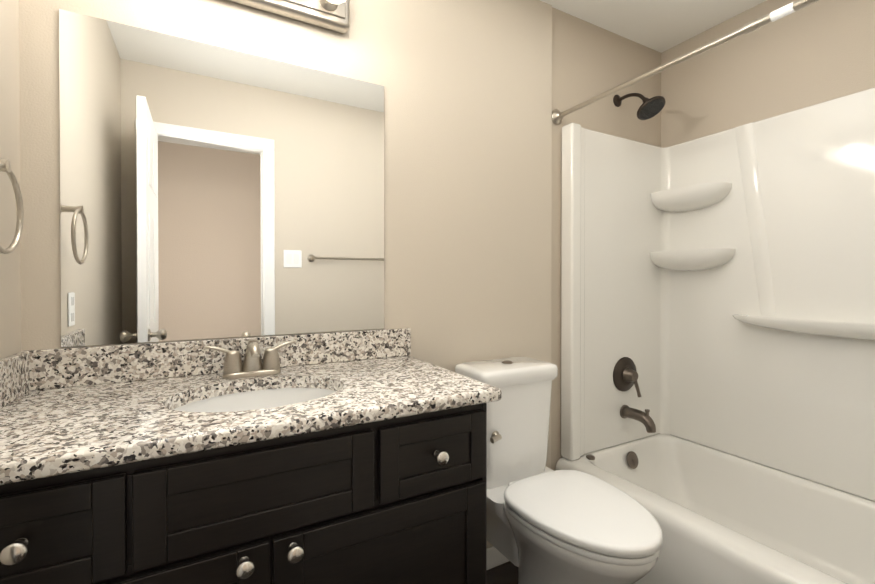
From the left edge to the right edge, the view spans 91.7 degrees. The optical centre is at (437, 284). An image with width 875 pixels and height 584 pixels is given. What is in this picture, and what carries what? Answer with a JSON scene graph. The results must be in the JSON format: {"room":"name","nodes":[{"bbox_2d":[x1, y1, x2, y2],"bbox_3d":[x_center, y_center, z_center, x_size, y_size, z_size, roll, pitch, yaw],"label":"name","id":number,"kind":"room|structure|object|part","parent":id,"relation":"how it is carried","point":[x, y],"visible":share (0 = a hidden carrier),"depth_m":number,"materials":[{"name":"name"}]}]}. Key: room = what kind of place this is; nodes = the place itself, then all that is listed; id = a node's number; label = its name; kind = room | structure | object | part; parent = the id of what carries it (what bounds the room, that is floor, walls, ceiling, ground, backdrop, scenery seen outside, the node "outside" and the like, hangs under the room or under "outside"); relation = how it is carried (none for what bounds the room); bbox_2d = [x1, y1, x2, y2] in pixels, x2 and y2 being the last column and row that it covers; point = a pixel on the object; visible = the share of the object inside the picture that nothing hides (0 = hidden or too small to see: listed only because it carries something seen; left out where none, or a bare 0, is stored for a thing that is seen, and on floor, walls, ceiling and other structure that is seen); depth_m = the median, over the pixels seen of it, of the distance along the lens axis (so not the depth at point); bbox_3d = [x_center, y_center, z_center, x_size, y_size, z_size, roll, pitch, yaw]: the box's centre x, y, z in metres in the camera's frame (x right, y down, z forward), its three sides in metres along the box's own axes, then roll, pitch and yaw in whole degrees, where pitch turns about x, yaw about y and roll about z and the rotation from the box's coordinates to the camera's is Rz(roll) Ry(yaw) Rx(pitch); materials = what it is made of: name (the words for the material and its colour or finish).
{"room":"bathroom","nodes":[
{"label":"bathroom","id":0,"kind":"room"},
{"bbox_2d":[0,0,20,358],"bbox_3d":[-0.435,-0.025,-0.164,0.120,2.440,2.740,0,1,-29],"label":"wall","id":1,"kind":"structure","parent":0,"point":[10,303],"depth_m":1.00,"materials":[{"name":"beige paint"}]},
{"bbox_2d":[0,158,23,253],"bbox_3d":[-0.869,-0.160,0.818,0.068,0.200,0.177,0,1,-29],"label":"towel ring","id":2,"kind":"object","parent":1,"relation":"attached to","point":[5,165],"visible":1,"depth_m":0.88,"materials":[{"name":"silver metal"}]},
{"bbox_2d":[19,0,660,548],"bbox_3d":[0.061,-0.040,1.744,2.834,2.440,0.120,0,1,-29],"label":"wall","id":3,"kind":"structure","parent":0,"point":[467,84],"depth_m":1.66,"materials":[{"name":"beige paint"}]},
{"bbox_2d":[0,328,410,408],"bbox_3d":[-0.442,0.215,1.083,1.068,0.100,0.550,0,0,-29],"label":"backsplash","id":4,"kind":"structure","parent":3,"relation":"attached to","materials":[{"name":"stone"}]},
{"bbox_2d":[59,9,383,346],"bbox_3d":[-0.584,-0.275,1.312,0.893,0.871,0.005,0,1,-29],"label":"mirror","id":5,"kind":"object","parent":3,"relation":"attached to","point":[207,191],"visible":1,"depth_m":1.26,"materials":[{"name":"clear glass"}]},
{"bbox_2d":[228,0,349,32],"bbox_3d":[-0.539,-0.916,1.230,0.621,0.130,0.184,0,1,-29],"label":"sconce","id":6,"kind":"object","parent":3,"relation":"attached to","point":[333,15],"visible":1,"depth_m":1.35,"materials":[{"name":"silver metal"}]},
{"bbox_3d":[-0.559,-0.916,1.264,0.581,0.076,0.008,0,0,-29],"label":"plate","id":7,"kind":"part","parent":6,"relation":"part of","materials":[{"name":"silver metal"}]},
{"bbox_2d":[486,546,508,569],"bbox_3d":[0.205,1.138,1.757,0.706,0.085,0.012,0,1,-29],"label":"baseboard","id":8,"kind":"structure","parent":3,"relation":"attached to","point":[495,557],"depth_m":1.75,"materials":[{"name":"white"}]},
{"bbox_2d":[613,93,665,119],"bbox_3d":[0.967,-0.872,2.039,0.132,0.170,0.244,0,1,-29],"label":"shower head","id":9,"kind":"object","parent":3,"relation":"attached to","point":[651,107],"visible":0.98,"depth_m":1.99},
{"bbox_2d":[486,561,517,583],"bbox_3d":[0.724,1.219,0.555,2.834,0.060,2.860,0,1,-29],"label":"floor","id":10,"kind":"structure","parent":0,"point":[506,573],"depth_m":1.73,"materials":[{"name":"brown wood"}]},
{"bbox_2d":[0,328,501,583],"bbox_3d":[-0.433,0.672,1.070,1.068,1.026,0.588,0,1,-29],"label":"bathroom vanity","id":11,"kind":"object","parent":10,"relation":"on","point":[354,457],"visible":1,"depth_m":0.90,"materials":[{"name":"black wood"}]},
{"bbox_2d":[0,356,501,484],"bbox_3d":[-0.437,0.282,1.075,1.068,0.033,0.570,0,0,-29],"label":"countertop","id":12,"kind":"structure","parent":11,"relation":"on","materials":[{"name":"stone"}]},
{"bbox_2d":[203,339,296,378],"bbox_3d":[-0.524,0.211,1.210,0.252,0.106,0.123,0,0,-29],"label":"faucet","id":13,"kind":"object","parent":12,"relation":"on","point":[252,367],"depth_m":1.21,"materials":[{"name":"silver metal"}]},
{"bbox_2d":[173,388,336,411],"bbox_3d":[-0.438,0.382,1.055,0.450,0.165,0.351,0,0,-29],"label":"sink","id":14,"kind":"object","parent":12,"relation":"in","point":[235,399],"depth_m":1.19,"materials":[{"name":"white ceramic"}]},
{"bbox_2d":[455,357,662,583],"bbox_3d":[0.341,0.742,1.405,0.502,0.881,0.728,0,1,-29],"label":"toilet","id":15,"kind":"object","parent":10,"relation":"on","point":[546,525],"visible":0.73,"depth_m":1.39,"materials":[{"name":"white ceramic"}]},
{"bbox_3d":[0.206,0.537,1.494,0.052,0.032,0.040,0,0,-29],"label":"handle","id":16,"kind":"part","parent":15,"relation":"part of","materials":[{"name":"silver metal"}]},
{"bbox_3d":[0.267,0.336,1.646,0.360,0.060,0.220,0,0,-29],"label":"lid","id":17,"kind":"part","parent":15,"relation":"part of","materials":[{"name":"white ceramic"}]},
{"bbox_3d":[0.265,0.551,1.652,0.336,0.370,0.198,0,0,-29],"label":"tank","id":18,"kind":"part","parent":15,"relation":"part of","materials":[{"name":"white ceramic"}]},
{"bbox_3d":[0.446,0.959,1.341,0.364,0.448,0.488,0,0,-29],"label":"bowl","id":19,"kind":"part","parent":15,"relation":"part of","materials":[{"name":"white ceramic"}]},
{"bbox_3d":[0.450,0.708,1.332,0.382,0.052,0.495,0,0,-29],"label":"seat","id":20,"kind":"part","parent":15,"relation":"part of","materials":[{"name":"white plastic"}]},
{"bbox_2d":[555,87,874,583],"bbox_3d":[1.243,0.228,1.478,0.782,1.906,1.543,0,1,-29],"label":"tub","id":21,"kind":"object","parent":10,"relation":"on","point":[718,356],"visible":1,"depth_m":1.90,"materials":[{"name":"white plastic"}]},
{"bbox_3d":[0.860,0.655,1.981,0.333,0.487,0.166,0,0,-29],"label":"trim","id":22,"kind":"part","parent":21,"relation":"part of","materials":[{"name":"brown metal"}]},
{"bbox_2d":[651,182,731,211],"bbox_3d":[1.217,-0.422,2.112,0.135,0.099,0.390,0,0,-29],"label":"shelf","id":23,"kind":"object","parent":21,"relation":"attached to","point":[712,196],"depth_m":2.04,"materials":[{"name":"white plastic"}]},
{"bbox_2d":[650,248,734,270],"bbox_3d":[1.218,-0.117,2.108,0.140,0.099,0.410,0,0,-29],"label":"shelf","id":24,"kind":"object","parent":21,"relation":"attached to","point":[680,259],"depth_m":2.03,"materials":[{"name":"white plastic"}]},
{"bbox_2d":[733,314,874,339],"bbox_3d":[1.583,0.172,1.490,0.100,0.064,1.000,0,0,-29],"label":"shelf","id":25,"kind":"object","parent":21,"relation":"attached to","point":[810,326],"depth_m":1.69,"materials":[{"name":"white plastic"}]},
{"bbox_2d":[540,0,766,52],"bbox_3d":[0.724,-1.281,0.535,2.834,0.060,2.860,0,1,-29],"label":"ceiling","id":26,"kind":"structure","parent":0,"point":[660,26],"depth_m":1.99,"materials":[{"name":"white paint"}]},
{"bbox_2d":[661,0,874,147],"bbox_3d":[1.939,-0.035,1.152,0.120,2.440,2.748,0,1,-29],"label":"wall","id":27,"kind":"structure","parent":0,"point":[819,51],"depth_m":1.88,"materials":[{"name":"beige paint"}]},
{"bbox_3d":[0.855,-0.029,0.309,2.594,2.440,0.120,0,1,-29],"label":"wall","id":28,"kind":"structure","parent":0,"visible":0},
{"bbox_2d":[552,0,818,124],"bbox_3d":[0.915,-0.762,1.278,0.068,0.068,1.526,0,1,-29],"label":"curtain rod","id":29,"kind":"object","parent":28,"relation":"attached to","point":[746,28],"visible":0.98,"depth_m":1.38,"materials":[{"name":"silver metal"}]}
]}

